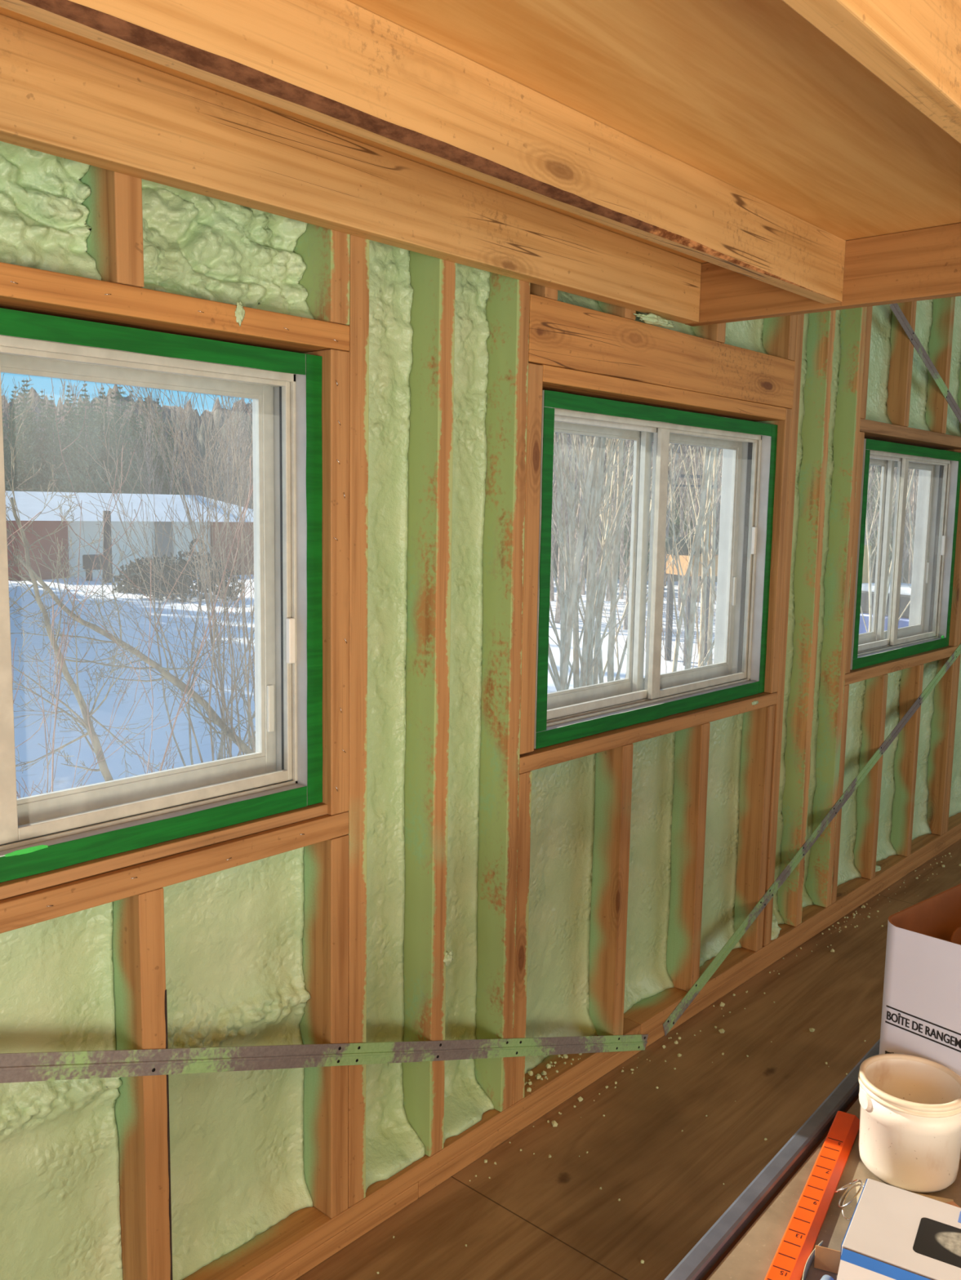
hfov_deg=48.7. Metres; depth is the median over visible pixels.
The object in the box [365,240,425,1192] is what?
insulation
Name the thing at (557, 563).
bare tree
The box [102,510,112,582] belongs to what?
wooden post
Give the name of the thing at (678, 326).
insulation
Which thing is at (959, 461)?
tape
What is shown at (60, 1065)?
brace
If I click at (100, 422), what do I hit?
conifer
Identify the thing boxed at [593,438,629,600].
bare tree
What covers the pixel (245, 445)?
bare tree
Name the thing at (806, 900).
insulation
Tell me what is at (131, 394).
conifer
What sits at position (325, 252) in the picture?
stud
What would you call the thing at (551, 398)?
tape
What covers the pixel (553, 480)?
bare tree
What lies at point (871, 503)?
bare tree
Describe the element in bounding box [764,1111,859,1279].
ruler
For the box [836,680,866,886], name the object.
insulation
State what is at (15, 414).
conifer
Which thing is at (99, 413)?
conifer
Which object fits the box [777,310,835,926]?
stud
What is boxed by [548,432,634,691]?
slim tree
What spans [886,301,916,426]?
stud
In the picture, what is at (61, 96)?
beam
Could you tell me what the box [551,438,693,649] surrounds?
slim tree
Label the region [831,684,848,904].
stud
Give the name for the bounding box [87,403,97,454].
conifer
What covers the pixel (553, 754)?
sill
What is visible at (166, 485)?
conifer
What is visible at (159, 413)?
bare tree
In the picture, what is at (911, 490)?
bare tree
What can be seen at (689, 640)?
slim tree
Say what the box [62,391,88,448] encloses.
conifer
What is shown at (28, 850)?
scrap
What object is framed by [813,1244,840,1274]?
scrap
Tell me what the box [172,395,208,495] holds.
bare tree
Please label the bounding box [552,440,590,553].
bare tree
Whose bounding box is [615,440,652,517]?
bare tree
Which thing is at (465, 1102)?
insulation
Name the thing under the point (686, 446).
bare tree
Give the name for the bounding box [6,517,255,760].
leaning alder
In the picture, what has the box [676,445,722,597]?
bare tree
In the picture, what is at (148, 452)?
bare tree
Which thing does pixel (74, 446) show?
conifer
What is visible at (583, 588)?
bare tree
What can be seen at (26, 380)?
conifer
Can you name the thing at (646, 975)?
insulation
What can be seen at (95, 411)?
conifer
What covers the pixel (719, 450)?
bare tree
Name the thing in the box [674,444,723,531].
bare tree
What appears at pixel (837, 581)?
stud
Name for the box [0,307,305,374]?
tape
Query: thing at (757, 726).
stud
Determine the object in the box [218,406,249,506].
bare tree
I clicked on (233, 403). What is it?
bare tree
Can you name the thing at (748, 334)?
insulation
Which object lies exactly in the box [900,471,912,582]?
bare tree
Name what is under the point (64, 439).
conifer
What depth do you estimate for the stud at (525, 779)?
2.48 m
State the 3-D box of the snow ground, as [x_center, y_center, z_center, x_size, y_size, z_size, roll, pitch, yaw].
[-27.540,-7.447,84.663,150.000,0.704,170.000,7,9,41]
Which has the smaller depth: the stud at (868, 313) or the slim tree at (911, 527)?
the stud at (868, 313)
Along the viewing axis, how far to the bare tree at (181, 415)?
70.96 m
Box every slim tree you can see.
[547,433,598,691]
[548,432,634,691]
[548,434,653,683]
[548,437,632,687]
[551,433,624,686]
[551,434,615,689]
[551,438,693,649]
[552,432,704,691]
[553,435,671,685]
[560,432,681,681]
[592,437,676,684]
[603,441,721,679]
[649,444,718,599]
[650,443,722,669]
[650,444,722,671]
[669,443,722,666]
[684,444,718,665]
[860,465,913,632]
[865,469,914,577]
[867,466,919,621]
[889,485,915,588]
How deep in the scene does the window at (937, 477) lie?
4.51 m
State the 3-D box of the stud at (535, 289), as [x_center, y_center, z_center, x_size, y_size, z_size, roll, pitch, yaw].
[0.112,-1.159,2.339,0.140,0.804,0.045,7,9,41]
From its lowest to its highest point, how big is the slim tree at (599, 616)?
8.208 m
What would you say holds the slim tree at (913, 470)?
on the snow ground
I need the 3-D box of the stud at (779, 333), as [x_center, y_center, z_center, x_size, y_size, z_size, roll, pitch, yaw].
[0.897,-1.254,3.213,0.140,0.804,0.045,7,9,41]
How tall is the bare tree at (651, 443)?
10.211 m
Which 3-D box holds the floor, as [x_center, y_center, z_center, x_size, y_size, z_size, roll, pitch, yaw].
[2.245,1.256,2.368,3.740,0.030,10.700,7,9,41]
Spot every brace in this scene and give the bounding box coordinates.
[0,1034,648,1083]
[662,643,960,1035]
[888,302,960,423]
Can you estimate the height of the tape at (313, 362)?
0.826 m
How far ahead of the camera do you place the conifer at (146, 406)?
67.47 m
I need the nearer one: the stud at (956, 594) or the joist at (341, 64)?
the joist at (341, 64)
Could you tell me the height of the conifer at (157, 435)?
10.567 m
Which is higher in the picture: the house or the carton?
the house
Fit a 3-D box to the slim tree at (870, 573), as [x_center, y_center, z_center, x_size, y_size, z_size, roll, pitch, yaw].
[8.722,-2.789,23.783,1.440,7.671,2.211,8,10,43]
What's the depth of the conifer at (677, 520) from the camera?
48.62 m
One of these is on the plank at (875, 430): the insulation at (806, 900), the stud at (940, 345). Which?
the stud at (940, 345)
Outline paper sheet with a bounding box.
[855,1182,953,1203]
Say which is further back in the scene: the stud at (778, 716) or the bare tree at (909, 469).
the bare tree at (909, 469)
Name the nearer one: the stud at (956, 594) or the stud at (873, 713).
the stud at (873, 713)
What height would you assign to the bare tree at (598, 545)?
12.478 m
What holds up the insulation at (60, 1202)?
on the plate at (270, 1251)
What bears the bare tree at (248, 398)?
on the snow ground
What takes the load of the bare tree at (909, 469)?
on the snow ground
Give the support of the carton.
on the workbench
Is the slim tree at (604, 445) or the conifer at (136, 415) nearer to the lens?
the slim tree at (604, 445)
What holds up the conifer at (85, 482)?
on the snow ground
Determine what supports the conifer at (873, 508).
on the snow ground
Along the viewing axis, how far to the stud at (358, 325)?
2.02 m
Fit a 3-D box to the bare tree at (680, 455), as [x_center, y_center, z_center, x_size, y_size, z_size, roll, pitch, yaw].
[6.979,-5.554,36.626,2.102,9.712,1.902,-3,8,-27]
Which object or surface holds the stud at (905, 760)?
on the plate at (651, 1012)
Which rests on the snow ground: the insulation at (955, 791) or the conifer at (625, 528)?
the conifer at (625, 528)
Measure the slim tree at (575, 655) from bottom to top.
9.524 m
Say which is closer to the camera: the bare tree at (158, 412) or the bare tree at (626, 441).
the bare tree at (626, 441)
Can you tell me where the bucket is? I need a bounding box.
[857,1053,960,1192]
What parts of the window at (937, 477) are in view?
sash, sash, sash, sash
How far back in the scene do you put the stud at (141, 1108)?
1.78 m
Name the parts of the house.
corner post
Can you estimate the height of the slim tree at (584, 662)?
7.716 m
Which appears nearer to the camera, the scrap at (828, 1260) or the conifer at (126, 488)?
the scrap at (828, 1260)
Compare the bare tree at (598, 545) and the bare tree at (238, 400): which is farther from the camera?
the bare tree at (238, 400)
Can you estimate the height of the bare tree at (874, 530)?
9.962 m
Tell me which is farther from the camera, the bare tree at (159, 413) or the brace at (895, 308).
the bare tree at (159, 413)
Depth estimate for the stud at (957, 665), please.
4.68 m
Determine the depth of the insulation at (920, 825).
4.68 m
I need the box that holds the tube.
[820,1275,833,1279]
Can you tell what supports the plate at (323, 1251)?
on the floor
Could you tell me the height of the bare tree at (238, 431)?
9.914 m
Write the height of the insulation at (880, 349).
0.787 m
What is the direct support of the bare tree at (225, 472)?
on the snow ground
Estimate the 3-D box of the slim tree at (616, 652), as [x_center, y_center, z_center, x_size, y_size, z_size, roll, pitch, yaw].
[2.494,-1.607,15.052,1.878,7.251,1.669,2,7,6]
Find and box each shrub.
[7,378,253,798]
[15,383,255,763]
[16,729,178,798]
[80,387,254,766]
[586,473,718,669]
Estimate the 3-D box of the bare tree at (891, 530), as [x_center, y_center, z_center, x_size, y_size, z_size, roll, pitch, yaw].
[16.461,-7.773,40.173,4.022,13.684,2.520,5,8,32]
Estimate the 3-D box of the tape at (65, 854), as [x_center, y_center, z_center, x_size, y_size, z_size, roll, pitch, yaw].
[-0.695,0.337,1.574,0.002,0.040,1.112,7,9,41]
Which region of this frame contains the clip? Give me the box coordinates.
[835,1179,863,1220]
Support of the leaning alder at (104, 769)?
on the snow ground
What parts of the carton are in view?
panel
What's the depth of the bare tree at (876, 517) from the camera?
40.89 m
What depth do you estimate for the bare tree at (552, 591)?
41.32 m
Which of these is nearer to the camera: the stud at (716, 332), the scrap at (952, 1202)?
the scrap at (952, 1202)
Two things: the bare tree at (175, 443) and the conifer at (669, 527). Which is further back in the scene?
the bare tree at (175, 443)
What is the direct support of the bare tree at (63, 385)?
on the snow ground
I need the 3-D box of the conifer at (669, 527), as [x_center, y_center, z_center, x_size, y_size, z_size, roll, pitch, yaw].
[8.718,-5.870,50.074,2.526,6.951,2.936,-5,9,-41]
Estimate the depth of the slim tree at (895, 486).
23.23 m
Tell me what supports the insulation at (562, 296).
on the header beam at (562, 335)
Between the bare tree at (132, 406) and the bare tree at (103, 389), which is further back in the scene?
the bare tree at (103, 389)
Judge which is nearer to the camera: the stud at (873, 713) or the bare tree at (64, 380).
the stud at (873, 713)
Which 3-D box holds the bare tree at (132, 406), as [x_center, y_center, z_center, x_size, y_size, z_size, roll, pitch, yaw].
[-20.437,-9.638,62.164,1.946,10.563,3.105,7,9,39]
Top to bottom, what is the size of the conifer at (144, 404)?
10.234 m
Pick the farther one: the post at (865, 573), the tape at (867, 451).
the post at (865, 573)
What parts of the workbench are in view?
plastic strip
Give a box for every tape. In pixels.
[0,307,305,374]
[0,786,306,882]
[306,354,322,805]
[535,680,759,748]
[536,406,554,732]
[543,390,772,436]
[758,424,777,693]
[852,637,946,670]
[853,448,870,658]
[865,438,959,461]
[945,452,960,646]
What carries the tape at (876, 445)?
attached to the window at (937, 477)
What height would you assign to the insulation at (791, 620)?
2.519 m
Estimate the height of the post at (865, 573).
3.000 m
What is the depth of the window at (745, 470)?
2.98 m
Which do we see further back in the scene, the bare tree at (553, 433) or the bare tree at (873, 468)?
the bare tree at (553, 433)
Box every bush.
[111,555,189,593]
[139,550,241,602]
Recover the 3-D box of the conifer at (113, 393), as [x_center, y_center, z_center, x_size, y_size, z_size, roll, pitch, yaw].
[-21.312,-9.449,62.322,3.662,10.194,3.794,7,9,38]
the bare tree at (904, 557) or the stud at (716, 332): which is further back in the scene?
the bare tree at (904, 557)
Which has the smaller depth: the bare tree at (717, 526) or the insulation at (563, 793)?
the insulation at (563, 793)
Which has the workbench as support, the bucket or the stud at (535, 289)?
the bucket
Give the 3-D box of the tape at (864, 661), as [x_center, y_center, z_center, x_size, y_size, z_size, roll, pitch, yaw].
[1.677,0.050,4.213,0.002,0.039,0.988,7,9,41]
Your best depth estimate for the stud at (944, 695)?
4.67 m
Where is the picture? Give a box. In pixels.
[912,1217,960,1268]
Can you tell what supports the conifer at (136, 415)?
on the snow ground
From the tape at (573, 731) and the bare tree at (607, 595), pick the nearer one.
the tape at (573, 731)
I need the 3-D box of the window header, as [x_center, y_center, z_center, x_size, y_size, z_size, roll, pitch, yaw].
[-0.726,-0.501,1.486,0.142,0.045,1.315,7,9,41]
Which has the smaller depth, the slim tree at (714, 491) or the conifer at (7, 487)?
the slim tree at (714, 491)
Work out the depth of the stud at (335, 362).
1.96 m
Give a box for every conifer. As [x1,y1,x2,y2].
[1,404,27,491]
[3,390,22,458]
[4,386,44,491]
[4,394,45,491]
[8,379,42,486]
[17,377,42,474]
[27,389,60,490]
[28,409,39,480]
[34,404,69,492]
[36,397,62,488]
[40,385,85,490]
[47,395,63,435]
[51,398,102,493]
[54,381,120,493]
[55,409,68,461]
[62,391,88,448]
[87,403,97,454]
[88,387,119,493]
[88,400,100,427]
[93,389,108,444]
[93,413,111,492]
[97,384,151,493]
[105,391,137,493]
[124,409,156,488]
[125,388,159,491]
[128,413,155,493]
[137,397,169,493]
[137,404,155,458]
[150,398,179,494]
[155,420,188,494]
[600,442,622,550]
[600,443,649,583]
[647,445,684,586]
[668,445,718,554]
[865,465,907,571]
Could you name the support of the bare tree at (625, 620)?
on the snow ground
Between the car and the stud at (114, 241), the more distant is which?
the car
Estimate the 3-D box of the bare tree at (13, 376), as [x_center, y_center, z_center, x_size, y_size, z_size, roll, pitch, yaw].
[-30.342,-11.548,71.001,2.192,11.900,3.498,4,8,24]
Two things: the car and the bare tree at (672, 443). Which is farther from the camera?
the bare tree at (672, 443)
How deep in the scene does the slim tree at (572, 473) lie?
14.47 m
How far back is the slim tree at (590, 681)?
12.61 m
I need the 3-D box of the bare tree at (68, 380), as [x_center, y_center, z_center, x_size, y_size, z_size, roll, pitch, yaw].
[-28.060,-12.342,74.699,2.335,12.677,3.726,1,7,1]
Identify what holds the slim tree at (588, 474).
on the snow ground
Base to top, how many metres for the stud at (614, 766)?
0.803 m
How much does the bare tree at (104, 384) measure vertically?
12.858 m
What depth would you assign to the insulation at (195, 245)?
1.81 m
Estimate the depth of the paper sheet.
1.39 m
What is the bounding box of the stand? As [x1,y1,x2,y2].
[664,471,718,666]
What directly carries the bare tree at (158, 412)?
on the snow ground
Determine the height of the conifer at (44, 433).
10.250 m
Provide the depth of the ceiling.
1.61 m
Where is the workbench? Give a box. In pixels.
[664,1038,960,1279]
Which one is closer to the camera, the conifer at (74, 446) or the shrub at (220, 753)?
the shrub at (220, 753)
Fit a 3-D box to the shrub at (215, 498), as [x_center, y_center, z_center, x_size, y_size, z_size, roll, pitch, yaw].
[-1.812,-1.016,9.606,3.853,6.760,3.350,-4,9,-37]
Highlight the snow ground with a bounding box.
[8,574,716,798]
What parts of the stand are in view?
leg, leg, leg, orange post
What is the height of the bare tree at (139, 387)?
12.669 m
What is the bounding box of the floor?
[295,839,960,1279]
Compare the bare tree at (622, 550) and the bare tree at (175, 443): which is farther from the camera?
the bare tree at (175, 443)
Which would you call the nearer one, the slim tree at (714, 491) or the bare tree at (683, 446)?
the slim tree at (714, 491)
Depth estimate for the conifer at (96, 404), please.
65.17 m
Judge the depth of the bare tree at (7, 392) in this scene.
73.31 m
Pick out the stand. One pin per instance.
(668, 643)
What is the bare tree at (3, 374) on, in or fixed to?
on the snow ground
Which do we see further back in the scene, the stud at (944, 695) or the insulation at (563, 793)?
the stud at (944, 695)
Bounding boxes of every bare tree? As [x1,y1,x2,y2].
[0,373,8,426]
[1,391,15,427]
[3,389,36,438]
[12,376,53,430]
[35,380,81,429]
[36,379,79,438]
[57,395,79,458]
[61,379,102,448]
[75,383,104,419]
[97,386,160,493]
[102,389,133,422]
[108,386,139,426]
[128,387,160,493]
[128,412,168,493]
[137,391,167,459]
[142,390,189,494]
[151,412,184,491]
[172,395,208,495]
[178,414,208,495]
[196,419,236,502]
[198,403,243,504]
[200,395,248,504]
[204,415,249,504]
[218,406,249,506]
[223,396,253,504]
[231,419,253,508]
[231,435,253,509]
[236,431,253,508]
[238,400,253,441]
[239,415,253,505]
[240,450,253,509]
[248,398,253,484]
[549,431,577,600]
[551,433,570,623]
[552,433,576,524]
[552,434,587,494]
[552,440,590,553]
[553,432,587,595]
[553,433,587,589]
[553,434,580,513]
[556,432,633,594]
[574,440,616,580]
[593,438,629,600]
[604,440,633,629]
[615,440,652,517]
[619,439,653,599]
[623,443,695,542]
[648,441,688,616]
[649,443,678,486]
[671,448,721,602]
[672,443,720,610]
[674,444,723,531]
[675,444,702,604]
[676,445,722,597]
[686,446,721,601]
[700,458,719,537]
[716,449,721,505]
[864,466,879,545]
[865,465,911,542]
[865,466,897,545]
[866,465,880,502]
[878,466,913,574]
[892,469,918,562]
[893,468,918,530]
[893,468,919,583]
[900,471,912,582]
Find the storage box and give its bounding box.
[879,884,960,1159]
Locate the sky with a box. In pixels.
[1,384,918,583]
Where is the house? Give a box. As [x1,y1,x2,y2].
[4,490,253,581]
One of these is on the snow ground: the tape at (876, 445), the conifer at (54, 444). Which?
the conifer at (54, 444)
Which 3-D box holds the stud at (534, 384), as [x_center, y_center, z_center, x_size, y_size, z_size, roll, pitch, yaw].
[0.062,-0.179,2.424,0.140,0.870,0.051,7,9,41]
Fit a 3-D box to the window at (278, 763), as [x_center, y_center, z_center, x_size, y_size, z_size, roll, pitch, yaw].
[-0.738,-0.063,1.594,0.164,0.827,1.150,7,9,41]
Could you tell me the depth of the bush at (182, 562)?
39.07 m
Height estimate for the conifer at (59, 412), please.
9.092 m
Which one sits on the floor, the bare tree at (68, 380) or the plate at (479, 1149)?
the plate at (479, 1149)
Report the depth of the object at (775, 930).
3.53 m
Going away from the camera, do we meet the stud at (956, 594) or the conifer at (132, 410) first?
the stud at (956, 594)
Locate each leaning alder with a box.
[4,375,164,786]
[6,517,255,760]
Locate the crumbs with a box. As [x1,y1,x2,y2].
[376,852,960,1274]
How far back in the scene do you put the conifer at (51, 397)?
65.94 m
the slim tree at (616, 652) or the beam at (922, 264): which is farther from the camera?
the slim tree at (616, 652)
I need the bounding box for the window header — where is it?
[0,262,349,352]
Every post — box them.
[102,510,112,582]
[862,544,871,582]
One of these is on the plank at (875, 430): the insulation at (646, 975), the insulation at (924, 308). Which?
the insulation at (924, 308)
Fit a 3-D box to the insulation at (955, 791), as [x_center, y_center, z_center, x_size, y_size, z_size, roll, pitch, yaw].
[2.184,-0.416,4.818,0.098,2.519,0.397,7,9,41]
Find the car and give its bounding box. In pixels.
[858,582,911,634]
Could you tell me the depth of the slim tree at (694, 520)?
13.44 m
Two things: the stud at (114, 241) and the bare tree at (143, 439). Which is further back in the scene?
the bare tree at (143, 439)
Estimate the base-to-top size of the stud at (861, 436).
0.842 m
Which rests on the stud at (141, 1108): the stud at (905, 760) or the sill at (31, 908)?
the sill at (31, 908)
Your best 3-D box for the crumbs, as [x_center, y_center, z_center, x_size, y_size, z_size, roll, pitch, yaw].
[1.134,1.077,3.171,0.839,0.097,3.551,7,9,41]
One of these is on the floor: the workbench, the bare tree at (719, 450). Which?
the workbench
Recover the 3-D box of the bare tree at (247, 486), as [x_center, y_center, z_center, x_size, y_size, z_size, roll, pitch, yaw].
[-13.092,-9.665,62.773,3.152,10.723,1.975,-1,7,-14]
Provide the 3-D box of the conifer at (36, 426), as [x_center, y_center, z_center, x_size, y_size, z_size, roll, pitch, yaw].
[-27.193,-9.397,64.860,3.309,9.210,3.428,2,7,5]
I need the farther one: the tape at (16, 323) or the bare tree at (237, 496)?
the bare tree at (237, 496)
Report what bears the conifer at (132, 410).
on the snow ground
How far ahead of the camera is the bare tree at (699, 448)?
40.61 m
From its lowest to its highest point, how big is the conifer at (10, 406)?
10.418 m
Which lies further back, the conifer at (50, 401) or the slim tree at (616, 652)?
the conifer at (50, 401)
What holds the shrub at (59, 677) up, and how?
on the snow ground
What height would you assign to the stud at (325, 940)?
0.776 m
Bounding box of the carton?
[836,1178,960,1279]
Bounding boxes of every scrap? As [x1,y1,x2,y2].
[4,844,48,857]
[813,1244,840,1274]
[945,1200,960,1208]
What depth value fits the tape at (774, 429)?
3.28 m
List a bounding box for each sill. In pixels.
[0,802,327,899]
[0,811,348,933]
[519,692,777,773]
[844,645,957,685]
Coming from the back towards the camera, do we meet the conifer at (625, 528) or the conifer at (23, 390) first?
the conifer at (23, 390)
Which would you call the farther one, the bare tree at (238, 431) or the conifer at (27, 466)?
the bare tree at (238, 431)
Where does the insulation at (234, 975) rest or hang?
on the plate at (270, 1251)
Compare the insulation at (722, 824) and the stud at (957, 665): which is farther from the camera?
the stud at (957, 665)
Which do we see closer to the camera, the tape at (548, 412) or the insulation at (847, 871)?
the tape at (548, 412)
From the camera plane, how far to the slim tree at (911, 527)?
27.62 m
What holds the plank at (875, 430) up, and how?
on the stud at (861, 436)
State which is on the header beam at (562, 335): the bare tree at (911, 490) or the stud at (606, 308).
the stud at (606, 308)
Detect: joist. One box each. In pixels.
[0,0,845,303]
[782,0,960,143]
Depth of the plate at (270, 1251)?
2.19 m
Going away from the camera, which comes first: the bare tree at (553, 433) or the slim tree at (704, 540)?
the slim tree at (704, 540)
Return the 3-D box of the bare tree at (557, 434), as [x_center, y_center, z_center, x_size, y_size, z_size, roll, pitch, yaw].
[4.302,-7.727,47.668,2.515,11.265,3.094,2,7,8]
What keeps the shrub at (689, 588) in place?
on the snow ground
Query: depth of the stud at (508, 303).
2.38 m
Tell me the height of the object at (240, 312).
0.042 m
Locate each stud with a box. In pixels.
[80,164,143,287]
[111,887,172,1279]
[293,222,350,324]
[299,834,348,1218]
[300,349,349,815]
[346,234,368,1207]
[401,250,455,1156]
[474,271,529,1111]
[511,771,532,1104]
[520,362,542,754]
[529,282,557,300]
[588,743,633,1035]
[597,300,635,319]
[666,722,710,991]
[691,322,725,342]
[733,704,774,951]
[754,408,791,693]
[762,313,804,946]
[762,314,796,360]
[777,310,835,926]
[804,306,866,907]
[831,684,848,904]
[844,431,864,673]
[853,673,888,879]
[860,306,872,418]
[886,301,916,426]
[890,663,924,857]
[924,296,955,433]
[926,656,956,835]
[943,367,960,833]
[944,448,960,646]
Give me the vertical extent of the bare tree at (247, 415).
10.398 m
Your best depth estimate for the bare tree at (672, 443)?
43.15 m
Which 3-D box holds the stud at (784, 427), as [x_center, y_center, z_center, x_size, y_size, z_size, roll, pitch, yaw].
[0.882,-0.277,3.336,0.140,0.878,0.043,7,9,41]
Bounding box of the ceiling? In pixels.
[0,0,960,263]
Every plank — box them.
[542,364,786,421]
[859,418,960,449]
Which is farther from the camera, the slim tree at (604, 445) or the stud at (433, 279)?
the slim tree at (604, 445)
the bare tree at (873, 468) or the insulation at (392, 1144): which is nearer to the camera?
the insulation at (392, 1144)
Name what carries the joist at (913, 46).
attached to the beam at (922, 264)
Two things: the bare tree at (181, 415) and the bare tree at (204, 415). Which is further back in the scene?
the bare tree at (204, 415)
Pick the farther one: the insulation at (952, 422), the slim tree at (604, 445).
the slim tree at (604, 445)
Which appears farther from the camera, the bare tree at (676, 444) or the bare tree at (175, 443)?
the bare tree at (175, 443)
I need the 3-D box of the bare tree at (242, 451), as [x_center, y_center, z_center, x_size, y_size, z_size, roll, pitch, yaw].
[-14.283,-10.072,68.544,2.950,10.034,1.848,-2,8,-22]
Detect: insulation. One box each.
[0,141,101,279]
[0,902,123,1279]
[141,178,314,319]
[162,847,312,1279]
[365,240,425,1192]
[443,262,493,1143]
[524,753,596,1073]
[556,289,603,311]
[623,731,675,1013]
[635,311,696,336]
[699,712,743,966]
[723,318,768,354]
[772,313,808,924]
[802,309,840,907]
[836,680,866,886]
[865,304,892,424]
[875,669,902,862]
[908,298,933,431]
[911,659,938,839]
[944,296,960,436]
[948,655,960,817]
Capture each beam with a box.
[0,13,701,324]
[528,293,795,408]
[684,222,960,326]
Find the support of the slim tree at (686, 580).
on the snow ground
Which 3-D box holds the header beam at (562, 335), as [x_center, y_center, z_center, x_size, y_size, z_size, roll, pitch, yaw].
[0.480,-0.734,2.816,0.140,0.143,1.275,7,9,41]
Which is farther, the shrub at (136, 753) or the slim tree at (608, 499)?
the slim tree at (608, 499)
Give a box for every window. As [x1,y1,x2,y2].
[0,310,307,857]
[533,390,771,748]
[849,438,958,670]
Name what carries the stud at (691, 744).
on the plate at (651, 1012)
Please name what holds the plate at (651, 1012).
on the plate at (479, 1149)
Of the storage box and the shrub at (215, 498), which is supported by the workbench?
the storage box
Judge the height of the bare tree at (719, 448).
12.162 m
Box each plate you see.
[182,1017,640,1279]
[266,1182,417,1279]
[417,831,960,1197]
[623,812,960,1034]
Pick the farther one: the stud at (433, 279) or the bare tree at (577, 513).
the bare tree at (577, 513)
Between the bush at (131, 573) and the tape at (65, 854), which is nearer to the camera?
the tape at (65, 854)
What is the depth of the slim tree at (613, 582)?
13.31 m
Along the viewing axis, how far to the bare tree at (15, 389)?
72.31 m
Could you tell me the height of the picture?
0.001 m
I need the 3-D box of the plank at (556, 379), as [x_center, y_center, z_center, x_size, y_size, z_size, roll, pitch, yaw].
[0.480,-0.644,2.830,0.140,0.038,1.181,7,9,41]
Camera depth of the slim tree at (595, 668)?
15.14 m
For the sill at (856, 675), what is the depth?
4.11 m
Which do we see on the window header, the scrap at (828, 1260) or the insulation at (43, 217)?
the insulation at (43, 217)
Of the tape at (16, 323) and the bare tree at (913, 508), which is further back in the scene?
the bare tree at (913, 508)
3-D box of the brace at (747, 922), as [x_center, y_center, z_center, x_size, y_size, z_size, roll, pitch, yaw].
[1.433,0.493,3.958,0.005,1.065,2.718,7,9,41]

